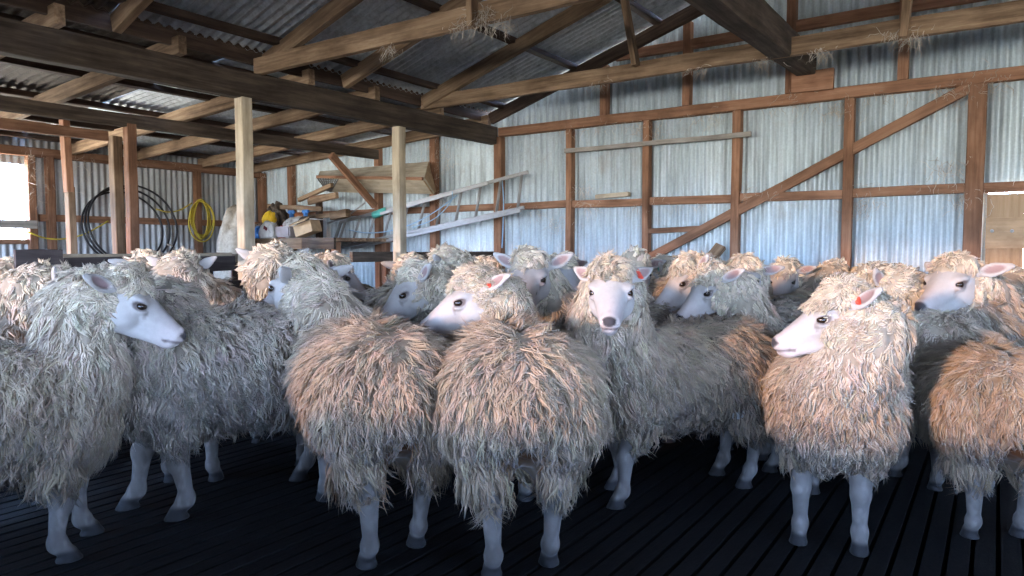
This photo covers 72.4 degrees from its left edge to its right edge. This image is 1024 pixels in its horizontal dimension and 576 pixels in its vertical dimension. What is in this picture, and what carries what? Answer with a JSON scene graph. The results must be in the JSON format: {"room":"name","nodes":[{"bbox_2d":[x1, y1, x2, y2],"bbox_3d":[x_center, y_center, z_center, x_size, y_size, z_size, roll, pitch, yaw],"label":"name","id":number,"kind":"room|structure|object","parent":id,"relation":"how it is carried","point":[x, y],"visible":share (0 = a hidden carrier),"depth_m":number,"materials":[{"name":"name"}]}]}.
{"room":"farm building","nodes":[
{"label":"farm building","id":0,"kind":"room"},
{"bbox_2d":[0,135,262,275],"bbox_3d":[-6.859,-0.375,5.893,0.020,2.500,11.100,2,4,35],"label":"wall","id":1,"kind":"structure","parent":0,"point":[218,191],"depth_m":8.96,"materials":[{"name":"metal"}]},
{"bbox_2d":[0,144,60,159],"bbox_3d":[-5.398,-1.517,7.833,0.097,0.109,0.593,2,4,35],"label":"wall plate","id":2,"kind":"object","parent":1,"relation":"attached to","point":[56,154],"depth_m":7.79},
{"bbox_2d":[0,3,65,58],"bbox_3d":[-4.574,-1.581,5.494,4.538,0.397,0.066,2,4,35],"label":"rafter","id":3,"kind":"object","parent":2,"relation":"on","point":[55,18],"visible":0.39,"depth_m":4.21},
{"bbox_2d":[72,153,108,163],"bbox_3d":[-5.044,-1.546,8.343,0.097,0.108,0.404,2,4,35],"label":"wall plate","id":4,"kind":"object","parent":1,"relation":"attached to","point":[87,157],"depth_m":8.33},
{"bbox_2d":[0,35,186,119],"bbox_3d":[-4.136,-1.619,6.125,4.537,0.398,0.067,2,4,35],"label":"rafter","id":5,"kind":"object","parent":4,"relation":"on","point":[89,82],"visible":0.52,"depth_m":5.59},
{"bbox_2d":[4,139,193,211],"bbox_3d":[-4.907,-1.366,8.475,0.378,1.016,2.164,2,4,33],"label":"caught wool","id":6,"kind":"object","parent":1,"relation":"attached to","point":[20,139],"visible":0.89,"depth_m":7.88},
{"bbox_2d":[80,185,177,253],"bbox_3d":[-4.719,-0.783,8.683,0.284,1.022,1.146,2,4,35],"label":"pipe","id":7,"kind":"object","parent":1,"relation":"attached to","point":[88,206],"visible":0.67,"depth_m":8.54,"materials":[{"name":"plastic"}]},
{"bbox_2d":[137,159,235,175],"bbox_3d":[-4.340,-1.604,9.359,0.097,0.112,1.377,2,4,35],"label":"wall plate","id":8,"kind":"object","parent":1,"relation":"attached to","point":[155,164],"depth_m":9.28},
{"bbox_2d":[71,69,314,154],"bbox_3d":[-3.504,-1.673,7.036,4.538,0.397,0.066,2,4,35],"label":"rafter","id":9,"kind":"object","parent":8,"relation":"on","point":[219,104],"visible":0.52,"depth_m":6.68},
{"bbox_2d":[0,130,263,163],"bbox_3d":[-6.708,-1.553,5.689,0.082,0.057,11.050,2,4,35],"label":"purlin","id":10,"kind":"structure","parent":9,"relation":"on","point":[2,132],"depth_m":7.88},
{"bbox_2d":[0,12,277,77],"bbox_3d":[-3.748,-1.656,3.630,0.082,0.058,11.050,2,4,35],"label":"purlin","id":11,"kind":"structure","parent":9,"relation":"on","point":[19,18],"depth_m":4.92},
{"bbox_2d":[21,115,305,155],"bbox_3d":[-5.968,-1.578,5.174,0.083,0.058,11.050,2,4,35],"label":"purlin","id":12,"kind":"structure","parent":9,"relation":"on","point":[30,118],"depth_m":7.52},
{"bbox_2d":[0,87,350,144],"bbox_3d":[-5.229,-1.604,4.660,0.082,0.057,11.050,2,4,35],"label":"purlin","id":13,"kind":"structure","parent":9,"relation":"on","point":[3,90],"depth_m":6.77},
{"bbox_2d":[0,56,391,134],"bbox_3d":[-4.488,-1.631,4.145,0.082,0.057,11.050,2,4,35],"label":"purlin","id":14,"kind":"structure","parent":9,"relation":"on","point":[60,70],"depth_m":6.06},
{"bbox_2d":[0,0,490,120],"bbox_3d":[-3.381,-1.682,3.404,0.038,0.168,11.100,2,4,35],"label":"wooden beam","id":15,"kind":"structure","parent":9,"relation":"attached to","point":[74,12],"depth_m":5.04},
{"bbox_2d":[137,86,379,160],"bbox_3d":[-3.083,-1.707,7.643,4.538,0.398,0.064,2,4,35],"label":"rafter","id":16,"kind":"object","parent":8,"relation":"on","point":[292,115],"visible":0.6,"depth_m":7.31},
{"bbox_2d":[198,107,443,167],"bbox_3d":[-2.570,-1.751,8.382,4.537,0.396,0.064,2,4,35],"label":"rafter","id":17,"kind":"object","parent":8,"relation":"on","point":[359,127],"visible":0.56,"depth_m":8.12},
{"bbox_2d":[254,115,490,172],"bbox_3d":[-2.115,-1.789,9.038,4.538,0.396,0.066,2,4,35],"label":"rafter","id":18,"kind":"object","parent":8,"relation":"on","point":[411,136],"visible":0.57,"depth_m":9.05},
{"bbox_2d":[0,0,481,160],"bbox_3d":[-5.255,-1.644,4.707,4.602,0.311,11.300,2,4,35],"label":"ceiling","id":19,"kind":"structure","parent":0,"point":[137,99],"depth_m":6.54,"materials":[{"name":"metal"}]},
{"bbox_2d":[69,0,689,111],"bbox_3d":[-1.436,-2.374,2.015,4.818,1.519,11.300,2,4,35],"label":"ceiling","id":20,"kind":"structure","parent":0,"point":[431,60],"depth_m":6.12,"materials":[{"name":"metal"}]},
{"bbox_3d":[-1.923,-2.228,1.204,4.870,0.126,0.062,-19,-8,34],"label":"rafter","id":21,"kind":"object","parent":20,"relation":"attached to","visible":0},
{"bbox_2d":[109,0,505,107],"bbox_3d":[-3.173,-1.730,3.227,0.083,0.058,11.050,2,4,35],"label":"purlin","id":22,"kind":"structure","parent":21,"relation":"on","point":[154,7],"depth_m":5.01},
{"bbox_2d":[0,427,1023,575],"bbox_3d":[-1.247,1.124,2.088,13.850,0.252,11.300,2,4,35],"label":"floor","id":23,"kind":"structure","parent":0,"point":[678,518],"depth_m":2.80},
{"bbox_2d":[0,255,13,281],"bbox_3d":[-3.836,0.280,5.315,0.690,1.070,1.262,0,3,-8],"label":"sheep","id":24,"kind":"object","parent":23,"relation":"on","point":[6,263],"visible":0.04,"depth_m":5.48},
{"bbox_2d":[24,155,38,248],"bbox_3d":[-5.392,-0.412,7.887,0.091,2.140,0.083,2,4,35],"label":"stud","id":25,"kind":"object","parent":23,"relation":"on","point":[31,209],"visible":0.45,"depth_m":7.83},
{"bbox_2d":[0,220,37,228],"bbox_3d":[-6.376,-0.623,6.366,0.036,0.095,3.650,2,4,35],"label":"rail","id":26,"kind":"object","parent":25,"relation":"attached to","point":[23,224],"visible":1,"depth_m":7.71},
{"bbox_2d":[0,258,70,344],"bbox_3d":[-2.609,0.389,3.441,1.190,1.074,0.667,-3,5,-44],"label":"sheep","id":27,"kind":"object","parent":23,"relation":"on","point":[19,284],"visible":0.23,"depth_m":3.36},
{"bbox_2d":[13,249,62,268],"bbox_3d":[-2.762,0.309,4.116,0.033,1.075,0.244,2,4,35],"label":"panel","id":28,"kind":"object","parent":23,"relation":"on","point":[27,256],"visible":0.12,"depth_m":4.06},
{"bbox_2d":[44,157,57,248],"bbox_3d":[-5.282,-0.421,8.046,0.090,2.140,0.084,2,4,35],"label":"stud","id":29,"kind":"object","parent":23,"relation":"on","point":[50,192],"visible":0.46,"depth_m":7.99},
{"bbox_2d":[38,214,259,225],"bbox_3d":[-4.532,-0.865,9.124,0.058,0.086,2.900,2,4,35],"label":"wall rail","id":30,"kind":"object","parent":29,"relation":"attached to","point":[41,217],"visible":0.5,"depth_m":8.85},
{"bbox_2d":[59,119,77,253],"bbox_3d":[-4.052,-0.442,6.422,0.136,2.372,0.075,2,4,35],"label":"post","id":31,"kind":"object","parent":23,"relation":"on","point":[65,142],"visible":0.43,"depth_m":6.37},
{"bbox_2d":[0,258,185,563],"bbox_3d":[-1.844,0.438,2.425,1.257,1.094,0.655,-3,5,-43],"label":"sheep","id":32,"kind":"object","parent":23,"relation":"on","point":[65,392],"visible":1,"depth_m":2.45},
{"bbox_2d":[108,136,125,253],"bbox_3d":[-3.730,-0.346,6.638,0.106,2.155,0.092,2,4,35],"label":"post","id":33,"kind":"object","parent":23,"relation":"on","point":[115,153],"visible":0.51,"depth_m":6.58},
{"bbox_2d":[0,118,108,140],"bbox_3d":[-5.270,-1.261,4.355,0.067,0.098,5.270,2,5,35],"label":"beam","id":34,"kind":"structure","parent":33,"relation":"on","point":[5,123],"depth_m":6.11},
{"bbox_2d":[123,123,139,253],"bbox_3d":[-3.463,-0.370,6.405,0.090,2.230,0.092,2,4,35],"label":"post","id":35,"kind":"object","parent":23,"relation":"on","point":[129,132],"visible":0.52,"depth_m":6.34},
{"bbox_2d":[0,95,378,159],"bbox_3d":[-4.097,-1.449,5.425,0.076,0.123,8.380,2,5,35],"label":"beam","id":36,"kind":"structure","parent":35,"relation":"on","point":[7,103],"depth_m":6.54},
{"bbox_2d":[328,152,377,208],"bbox_3d":[-1.917,-1.292,8.482,0.053,0.626,0.750,2,4,35],"label":"strut","id":37,"kind":"object","parent":36,"relation":"attached to","point":[333,157],"visible":1,"depth_m":8.44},
{"bbox_2d":[108,248,163,460],"bbox_3d":[-2.068,0.332,4.011,0.711,1.120,1.229,-1,3,-11],"label":"sheep","id":38,"kind":"object","parent":23,"relation":"on","point":[140,255],"visible":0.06,"depth_m":4.20},
{"bbox_2d":[192,171,202,252],"bbox_3d":[-4.261,-0.507,9.519,0.090,2.140,0.085,2,4,35],"label":"stud","id":39,"kind":"object","parent":23,"relation":"on","point":[197,194],"visible":0.45,"depth_m":9.46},
{"bbox_2d":[28,199,214,241],"bbox_3d":[-4.711,-0.864,8.654,0.099,0.587,2.229,2,4,35],"label":"garden hose","id":40,"kind":"object","parent":39,"relation":"hanging from","point":[191,219],"visible":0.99,"depth_m":9.33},
{"bbox_2d":[146,245,264,482],"bbox_3d":[-1.583,0.342,3.690,0.744,1.139,1.218,-1,4,-18],"label":"sheep","id":41,"kind":"object","parent":23,"relation":"on","point":[185,263],"visible":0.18,"depth_m":3.82},
{"bbox_2d":[115,273,317,521],"bbox_3d":[-1.194,0.437,3.122,1.268,1.017,0.727,-2,4,-30],"label":"sheep","id":42,"kind":"object","parent":23,"relation":"on","point":[223,380],"visible":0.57,"depth_m":2.85},
{"bbox_2d":[214,204,256,280],"bbox_3d":[-3.310,-0.193,8.443,0.595,1.639,0.469,2,4,35],"label":"bag","id":43,"kind":"object","parent":23,"relation":"on","point":[227,241],"visible":0.15,"depth_m":8.28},
{"bbox_2d":[234,96,254,289],"bbox_3d":[-2.017,-0.316,5.316,0.101,2.250,0.100,2,4,35],"label":"post","id":44,"kind":"object","parent":23,"relation":"on","point":[243,105],"visible":0.5,"depth_m":5.25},
{"bbox_2d":[63,256,235,270],"bbox_3d":[-2.412,-0.159,4.753,0.044,0.115,1.169,2,4,35],"label":"rail","id":45,"kind":"object","parent":44,"relation":"attached to","point":[222,263],"visible":0.28,"depth_m":4.57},
{"bbox_2d":[63,253,231,257],"bbox_3d":[-2.459,-0.224,4.769,0.134,0.026,1.149,2,4,35],"label":"cap","id":46,"kind":"object","parent":45,"relation":"on","point":[201,254],"visible":0.47,"depth_m":4.50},
{"bbox_2d":[257,173,266,222],"bbox_3d":[-3.681,-0.586,10.355,0.106,2.200,0.104,2,4,35],"label":"stud","id":47,"kind":"object","parent":23,"relation":"on","point":[261,184],"visible":0.3,"depth_m":10.27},
{"bbox_2d":[235,238,309,465],"bbox_3d":[-1.131,0.309,3.881,0.743,1.181,1.204,-2,4,-25],"label":"sheep","id":48,"kind":"object","parent":23,"relation":"on","point":[259,267],"visible":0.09,"depth_m":3.73},
{"bbox_2d":[287,165,296,250],"bbox_3d":[-3.129,-0.610,9.989,0.095,2.290,0.095,2,4,35],"label":"stud","id":49,"kind":"object","parent":23,"relation":"on","point":[291,175],"visible":0.2,"depth_m":9.91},
{"bbox_2d":[243,250,374,302],"bbox_3d":[-1.426,0.294,4.721,1.235,1.111,0.685,-1,4,-18],"label":"sheep","id":50,"kind":"object","parent":23,"relation":"on","point":[334,258],"visible":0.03,"depth_m":4.62},
{"bbox_2d":[255,238,392,284],"bbox_3d":[-2.643,-0.015,8.907,2.230,1.229,0.965,2,4,35],"label":"workbench","id":51,"kind":"object","parent":23,"relation":"on","point":[332,244],"visible":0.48,"depth_m":8.19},
{"bbox_2d":[259,221,276,237],"bbox_3d":[-3.022,-0.724,8.658,0.284,0.220,0.157,2,4,35],"label":"bag","id":52,"kind":"object","parent":51,"relation":"on","point":[267,229],"visible":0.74,"depth_m":8.59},
{"bbox_2d":[262,201,287,237],"bbox_3d":[-3.148,-0.912,9.376,0.458,0.511,0.331,2,4,35],"label":"heap","id":53,"kind":"object","parent":51,"relation":"on","point":[281,214],"visible":0.27,"depth_m":9.29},
{"bbox_2d":[289,217,325,236],"bbox_3d":[-2.413,-0.719,8.251,0.355,0.238,0.262,1,4,23],"label":"cardboard box","id":54,"kind":"object","parent":51,"relation":"on","point":[310,227],"visible":1,"depth_m":8.22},
{"bbox_2d":[267,202,350,237],"bbox_3d":[-2.632,-0.899,9.114,1.615,0.521,0.123,2,4,35],"label":"rack","id":55,"kind":"object","parent":51,"relation":"on","point":[318,208],"visible":0.52,"depth_m":9.03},
{"bbox_2d":[334,170,528,249],"bbox_3d":[-1.116,-0.867,8.266,3.091,0.852,0.108,2,4,35],"label":"ladder","id":56,"kind":"object","parent":51,"relation":"on","point":[383,211],"visible":0.84,"depth_m":8.05,"materials":[{"name":"metal"}]},
{"bbox_2d":[263,249,456,569],"bbox_3d":[-0.600,0.400,2.843,0.690,1.122,1.394,-2,4,-29],"label":"sheep","id":57,"kind":"object","parent":23,"relation":"on","point":[359,391],"visible":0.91,"depth_m":2.40},
{"bbox_2d":[374,148,383,288],"bbox_3d":[-1.708,-0.606,9.004,0.087,2.398,0.096,2,4,35],"label":"stud","id":58,"kind":"object","parent":23,"relation":"on","point":[378,197],"visible":0.33,"depth_m":8.96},
{"bbox_2d":[366,251,426,300],"bbox_3d":[-0.754,0.303,4.675,0.693,1.100,1.204,0,3,-7],"label":"sheep","id":59,"kind":"object","parent":23,"relation":"on","point":[397,264],"visible":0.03,"depth_m":4.77},
{"bbox_2d":[392,126,406,261],"bbox_3d":[-1.071,-0.396,6.681,0.100,2.250,0.100,2,4,35],"label":"post","id":60,"kind":"object","parent":23,"relation":"on","point":[398,132],"visible":0.54,"depth_m":6.62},
{"bbox_2d":[0,16,497,144],"bbox_3d":[-3.309,-1.388,3.384,0.110,0.206,10.921,2,5,35],"label":"beam","id":61,"kind":"structure","parent":60,"relation":"on","point":[22,40],"depth_m":4.96,"materials":[{"name":"wood"}]},
{"bbox_2d":[110,0,153,33],"bbox_3d":[-0.615,-2.340,3.091,4.677,1.594,0.061,2,4,35],"label":"rafter","id":62,"kind":"object","parent":61,"relation":"on","point":[125,13],"visible":1,"depth_m":4.34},
{"bbox_2d":[262,0,363,55],"bbox_3d":[0.024,-2.393,4.012,4.677,1.596,0.060,2,4,35],"label":"rafter","id":63,"kind":"object","parent":61,"relation":"on","point":[333,10],"visible":0.71,"depth_m":5.01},
{"bbox_2d":[340,0,481,88],"bbox_3d":[0.467,-2.431,4.651,4.676,1.593,0.062,2,4,35],"label":"rafter","id":64,"kind":"object","parent":61,"relation":"on","point":[370,64],"visible":0.58,"depth_m":5.76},
{"bbox_2d":[615,0,661,24],"bbox_3d":[-1.693,-2.239,2.170,0.082,0.058,11.050,2,4,35],"label":"purlin","id":65,"kind":"structure","parent":64,"relation":"on","point":[635,7],"depth_m":6.29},
{"bbox_2d":[253,0,593,74],"bbox_3d":[1.891,-1.530,2.689,9.350,0.132,0.056,2,4,35],"label":"tie beam","id":66,"kind":"structure","parent":61,"relation":"on","point":[429,26],"depth_m":4.48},
{"bbox_2d":[466,0,478,28],"bbox_3d":[-0.243,-1.928,4.081,0.079,0.809,0.079,2,4,35],"label":"strut","id":67,"kind":"object","parent":66,"relation":"attached to","point":[471,5],"visible":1,"depth_m":4.07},
{"bbox_2d":[488,5,703,123],"bbox_3d":[1.674,-2.532,6.391,4.677,1.594,0.061,2,4,35],"label":"rafter","id":68,"kind":"object","parent":61,"relation":"on","point":[682,17],"visible":0.75,"depth_m":6.84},
{"bbox_2d":[403,0,577,69],"bbox_3d":[-2.433,-1.985,2.699,0.083,0.058,11.050,2,4,35],"label":"purlin","id":69,"kind":"structure","parent":68,"relation":"on","point":[429,5],"depth_m":6.11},
{"bbox_2d":[421,0,1023,110],"bbox_3d":[2.964,-1.658,4.235,9.350,0.133,0.058,2,4,35],"label":"tie beam","id":70,"kind":"structure","parent":61,"relation":"on","point":[1011,12],"depth_m":5.09,"materials":[{"name":"wood"}]},
{"bbox_2d":[421,0,612,107],"bbox_3d":[1.048,-2.479,5.489,4.677,1.596,0.061,2,4,35],"label":"rafter","id":71,"kind":"object","parent":70,"relation":"on","point":[574,13],"visible":0.98,"depth_m":6.19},
{"bbox_2d":[620,0,639,67],"bbox_3d":[0.927,-2.094,5.559,0.175,0.678,0.084,2,4,34],"label":"strut","id":72,"kind":"object","parent":70,"relation":"on","point":[625,4],"visible":1,"depth_m":5.53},
{"bbox_2d":[378,3,937,95],"bbox_3d":[0.883,-1.549,4.470,3.128,0.304,2.152,2,4,35],"label":"caught wool","id":73,"kind":"object","parent":70,"relation":"hanging from","point":[485,15],"visible":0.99,"depth_m":4.47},
{"bbox_2d":[685,0,816,75],"bbox_3d":[1.195,-1.549,3.804,0.166,0.652,5.013,2,4,31],"label":"beam","id":74,"kind":"structure","parent":70,"relation":"on","point":[755,22],"depth_m":4.17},
{"bbox_2d":[899,0,912,39],"bbox_3d":[2.554,-2.312,4.420,0.151,1.426,0.096,2,4,34],"label":"strut","id":75,"kind":"object","parent":70,"relation":"on","point":[906,11],"visible":1,"depth_m":4.44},
{"bbox_2d":[349,252,392,261],"bbox_3d":[-1.278,-0.285,6.387,0.042,0.094,0.504,2,4,35],"label":"rail","id":76,"kind":"object","parent":60,"relation":"attached to","point":[355,256],"visible":0.91,"depth_m":6.35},
{"bbox_2d":[359,255,461,340],"bbox_3d":[-0.307,0.357,3.820,1.170,1.092,0.828,-1,4,-19],"label":"sheep","id":77,"kind":"object","parent":23,"relation":"on","point":[419,286],"visible":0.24,"depth_m":3.43},
{"bbox_2d":[429,137,439,251],"bbox_3d":[-0.933,-0.604,8.466,0.096,2.456,0.094,2,4,35],"label":"stud","id":78,"kind":"object","parent":23,"relation":"on","point":[434,236],"visible":0.4,"depth_m":8.39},
{"bbox_2d":[316,161,435,194],"bbox_3d":[-1.802,-1.325,8.675,2.215,0.413,0.419,2,4,35],"label":"stack","id":79,"kind":"object","parent":78,"relation":"attached to","point":[375,179],"visible":0.84,"depth_m":8.46,"materials":[{"name":"brown wood"}]},
{"bbox_2d":[426,242,482,266],"bbox_3d":[-0.113,0.284,4.423,1.210,1.168,0.738,1,3,14],"label":"sheep","id":80,"kind":"object","parent":23,"relation":"on","point":[445,252],"visible":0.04,"depth_m":4.23},
{"bbox_2d":[493,136,504,269],"bbox_3d":[-0.143,-0.518,7.920,0.106,2.349,0.096,2,4,35],"label":"stud","id":81,"kind":"object","parent":23,"relation":"on","point":[499,148],"visible":0.48,"depth_m":7.85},
{"bbox_2d":[420,258,614,575],"bbox_3d":[-0.018,0.427,2.719,0.753,1.082,1.258,0,3,-7],"label":"sheep","id":82,"kind":"object","parent":23,"relation":"on","point":[522,399],"visible":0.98,"depth_m":2.29},
{"bbox_2d":[549,250,586,289],"bbox_3d":[0.228,0.282,4.995,0.643,1.103,1.168,0,3,-5],"label":"sheep","id":83,"kind":"object","parent":23,"relation":"on","point":[567,270],"visible":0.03,"depth_m":4.66},
{"bbox_2d":[565,129,574,253],"bbox_3d":[0.612,-0.488,7.400,0.072,2.349,0.094,2,4,35],"label":"stud","id":84,"kind":"object","parent":23,"relation":"on","point":[570,141],"visible":0.46,"depth_m":7.34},
{"bbox_2d":[493,243,679,442],"bbox_3d":[0.528,0.325,3.861,1.347,1.151,0.698,-2,4,-34],"label":"sheep","id":85,"kind":"object","parent":23,"relation":"on","point":[552,291],"visible":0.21,"depth_m":3.60},
{"bbox_2d":[622,244,666,289],"bbox_3d":[0.681,0.277,4.658,0.717,1.153,1.187,1,3,16],"label":"sheep","id":86,"kind":"object","parent":23,"relation":"on","point":[636,254],"visible":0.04,"depth_m":4.30},
{"bbox_2d":[642,120,651,252],"bbox_3d":[1.325,-0.459,6.905,0.072,2.349,0.094,2,4,35],"label":"stud","id":87,"kind":"object","parent":23,"relation":"on","point":[646,150],"visible":0.49,"depth_m":6.84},
{"bbox_2d":[564,131,751,152],"bbox_3d":[1.338,-1.398,6.762,1.910,0.051,0.039,2,4,35],"label":"batten","id":88,"kind":"object","parent":87,"relation":"attached to","point":[747,133],"visible":1,"depth_m":6.68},
{"bbox_2d":[648,226,697,233],"bbox_3d":[1.590,-0.560,6.710,0.580,0.071,0.061,2,4,34],"label":"wall rail","id":89,"kind":"object","parent":87,"relation":"attached to","point":[686,228],"visible":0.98,"depth_m":6.72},
{"bbox_2d":[561,248,777,509],"bbox_3d":[0.706,0.378,3.166,1.299,1.128,0.691,-2,4,-33],"label":"sheep","id":90,"kind":"object","parent":23,"relation":"on","point":[699,375],"visible":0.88,"depth_m":2.96},
{"bbox_2d":[650,253,772,299],"bbox_3d":[1.324,0.292,4.950,1.322,1.090,0.767,-2,4,-29],"label":"sheep","id":91,"kind":"object","parent":23,"relation":"on","point":[662,270],"visible":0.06,"depth_m":4.46},
{"bbox_2d":[647,250,779,311],"bbox_3d":[1.220,0.311,4.424,1.291,1.114,0.829,-3,4,-39],"label":"sheep","id":92,"kind":"object","parent":23,"relation":"on","point":[674,291],"visible":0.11,"depth_m":3.90},
{"bbox_2d":[730,110,743,257],"bbox_3d":[2.046,-0.429,6.408,0.080,2.349,0.098,2,4,35],"label":"stud","id":93,"kind":"object","parent":23,"relation":"on","point":[737,115],"visible":0.49,"depth_m":6.34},
{"bbox_2d":[696,251,809,450],"bbox_3d":[1.487,0.338,4.055,1.207,1.103,0.671,-1,4,-23],"label":"sheep","id":94,"kind":"object","parent":23,"relation":"on","point":[787,308],"visible":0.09,"depth_m":3.88},
{"bbox_2d":[768,254,816,300],"bbox_3d":[2.219,0.270,5.450,1.199,1.075,0.708,-1,4,-20],"label":"sheep","id":95,"kind":"object","parent":23,"relation":"on","point":[785,281],"visible":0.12,"depth_m":5.07},
{"bbox_2d":[676,258,917,476],"bbox_3d":[1.492,0.380,3.562,1.312,1.077,0.609,1,3,10],"label":"sheep","id":96,"kind":"object","parent":23,"relation":"on","point":[726,290],"visible":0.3,"depth_m":3.40},
{"bbox_2d":[775,256,852,298],"bbox_3d":[2.118,0.310,4.899,0.685,1.059,1.394,1,4,23],"label":"sheep","id":97,"kind":"object","parent":23,"relation":"on","point":[811,281],"visible":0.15,"depth_m":5.07},
{"bbox_2d":[760,270,919,557],"bbox_3d":[1.334,0.437,2.871,0.602,1.043,1.101,1,4,24],"label":"sheep","id":98,"kind":"object","parent":23,"relation":"on","point":[838,387],"visible":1,"depth_m":2.46},
{"bbox_2d":[840,97,855,267],"bbox_3d":[2.811,-0.399,5.880,0.079,2.349,0.095,2,4,35],"label":"stud","id":99,"kind":"object","parent":23,"relation":"on","point":[849,127],"visible":0.53,"depth_m":5.82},
{"bbox_2d":[854,260,1023,351],"bbox_3d":[2.246,0.369,3.901,0.873,1.060,1.115,1,3,12],"label":"sheep","id":100,"kind":"object","parent":23,"relation":"on","point":[901,282],"visible":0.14,"depth_m":3.52},
{"bbox_2d":[908,308,1023,539],"bbox_3d":[1.932,0.532,2.915,0.645,0.849,1.085,1,3,11],"label":"sheep","id":101,"kind":"object","parent":23,"relation":"on","point":[968,411],"visible":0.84,"depth_m":2.63},
{"bbox_2d":[914,249,1023,345],"bbox_3d":[2.772,0.357,3.607,1.565,1.118,0.696,0,3,8],"label":"sheep","id":102,"kind":"object","parent":23,"relation":"on","point":[956,278],"visible":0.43,"depth_m":3.41},
{"bbox_2d":[962,83,987,259],"bbox_3d":[3.536,-0.369,5.379,0.126,2.349,0.095,2,4,35],"label":"stud","id":103,"kind":"object","parent":23,"relation":"on","point":[977,117],"visible":0.53,"depth_m":5.31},
{"bbox_2d":[648,85,967,259],"bbox_3d":[2.394,-0.900,6.122,2.747,1.453,0.054,2,4,35],"label":"diagonal brace","id":104,"kind":"object","parent":103,"relation":"attached to","point":[930,108],"depth_m":5.94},
{"bbox_2d":[1002,265,1023,293],"bbox_3d":[3.435,0.358,4.576,0.772,1.001,1.227,-1,3,-14],"label":"sheep","id":105,"kind":"object","parent":23,"relation":"on","point":[1016,274],"visible":0.08,"depth_m":4.76},
{"bbox_2d":[263,0,1023,289],"bbox_3d":[1.912,-1.238,6.521,13.750,4.149,0.027,2,4,35],"label":"wall","id":106,"kind":"structure","parent":0,"point":[909,230],"depth_m":6.33,"materials":[{"name":"metal"}]},
{"bbox_2d":[258,138,459,217],"bbox_3d":[-2.275,-1.594,9.359,4.164,1.574,0.372,2,4,35],"label":"caught wool","id":107,"kind":"object","parent":106,"relation":"attached to","point":[436,138],"visible":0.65,"depth_m":8.38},
{"bbox_2d":[436,204,493,212],"bbox_3d":[-0.533,-0.931,8.179,0.882,0.078,0.072,2,4,35],"label":"wall rail","id":108,"kind":"object","parent":106,"relation":"attached to","point":[482,207],"visible":0.71,"depth_m":8.12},
{"bbox_2d":[501,200,565,209],"bbox_3d":[0.240,-0.899,7.645,0.838,0.080,0.072,2,4,35],"label":"wall rail","id":109,"kind":"object","parent":106,"relation":"attached to","point":[561,203],"visible":0.74,"depth_m":7.57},
{"bbox_2d":[572,198,641,207],"bbox_3d":[0.974,-0.862,7.138,0.788,0.079,0.074,3,4,35],"label":"wall rail","id":110,"kind":"object","parent":106,"relation":"attached to","point":[612,202],"visible":0.88,"depth_m":7.10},
{"bbox_2d":[650,195,730,204],"bbox_3d":[1.692,-0.834,6.643,0.798,0.077,0.072,3,5,35],"label":"wall rail","id":111,"kind":"object","parent":106,"relation":"attached to","point":[705,199],"visible":0.91,"depth_m":6.60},
{"bbox_2d":[740,190,841,201],"bbox_3d":[2.434,-0.804,6.130,0.849,0.078,0.073,3,4,35],"label":"wall rail","id":112,"kind":"object","parent":106,"relation":"attached to","point":[823,194],"visible":0.86,"depth_m":6.04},
{"bbox_2d":[853,183,964,197],"bbox_3d":[3.179,-0.781,5.614,0.803,0.078,0.073,2,4,35],"label":"wall rail","id":113,"kind":"object","parent":106,"relation":"attached to","point":[909,190],"visible":0.91,"depth_m":5.58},
{"bbox_2d":[983,181,1023,192],"bbox_3d":[5.519,-0.681,3.996,4.731,0.080,0.077,2,4,35],"label":"wall rail","id":114,"kind":"object","parent":106,"relation":"attached to","point":[991,187],"visible":0.77,"depth_m":5.23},
{"bbox_2d":[985,193,1023,267],"bbox_3d":[4.234,0.064,4.906,1.547,1.498,0.059,2,4,35],"label":"door","id":115,"kind":"structure","parent":106,"relation":"in","point":[1004,235],"depth_m":5.25,"materials":[{"name":"brown wood"}]},
{"bbox_3d":[4.364,-0.071,-1.873,0.020,2.800,11.100,2,4,35],"label":"wall","id":116,"kind":"structure","parent":0,"visible":0},
{"bbox_2d":[498,65,1023,136],"bbox_3d":[3.678,-1.585,5.202,9.270,0.102,0.086,2,4,35],"label":"wooden beam","id":117,"kind":"structure","parent":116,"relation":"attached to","point":[1016,73],"depth_m":6.08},
{"bbox_2d":[600,65,609,114],"bbox_3d":[0.940,-1.997,7.084,0.078,0.502,0.094,2,4,35],"label":"stud","id":118,"kind":"object","parent":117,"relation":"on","point":[604,100],"visible":0.52,"depth_m":7.05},
{"bbox_2d":[682,21,693,105],"bbox_3d":[1.654,-2.105,6.583,0.080,0.776,0.092,2,4,35],"label":"stud","id":119,"kind":"object","parent":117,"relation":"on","point":[688,29],"visible":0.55,"depth_m":6.55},
{"bbox_2d":[510,59,1014,236],"bbox_3d":[2.044,-1.125,6.357,5.022,1.328,0.295,2,4,35],"label":"caught wool","id":120,"kind":"object","parent":117,"relation":"attached to","point":[992,86],"visible":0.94,"depth_m":5.80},
{"bbox_2d":[785,0,797,93],"bbox_3d":[2.418,-2.221,6.046,0.077,1.070,0.094,2,4,35],"label":"stud","id":121,"kind":"object","parent":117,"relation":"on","point":[792,5],"visible":0.49,"depth_m":6.01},
{"bbox_2d":[791,67,834,93],"bbox_3d":[2.534,-1.745,5.901,0.330,0.174,0.052,2,4,35],"label":"block","id":122,"kind":"object","parent":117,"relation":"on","point":[823,79],"visible":0.81,"depth_m":5.87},
{"bbox_2d":[897,0,909,79],"bbox_3d":[3.122,-2.328,5.551,0.078,1.341,0.093,2,4,35],"label":"stud","id":123,"kind":"object","parent":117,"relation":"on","point":[903,57],"visible":0.48,"depth_m":5.54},
{"bbox_2d":[616,0,987,61],"bbox_3d":[3.425,-2.216,5.353,5.800,0.097,0.066,2,4,35],"label":"wall rail","id":124,"kind":"object","parent":123,"relation":"attached to","point":[891,9],"visible":0.62,"depth_m":5.87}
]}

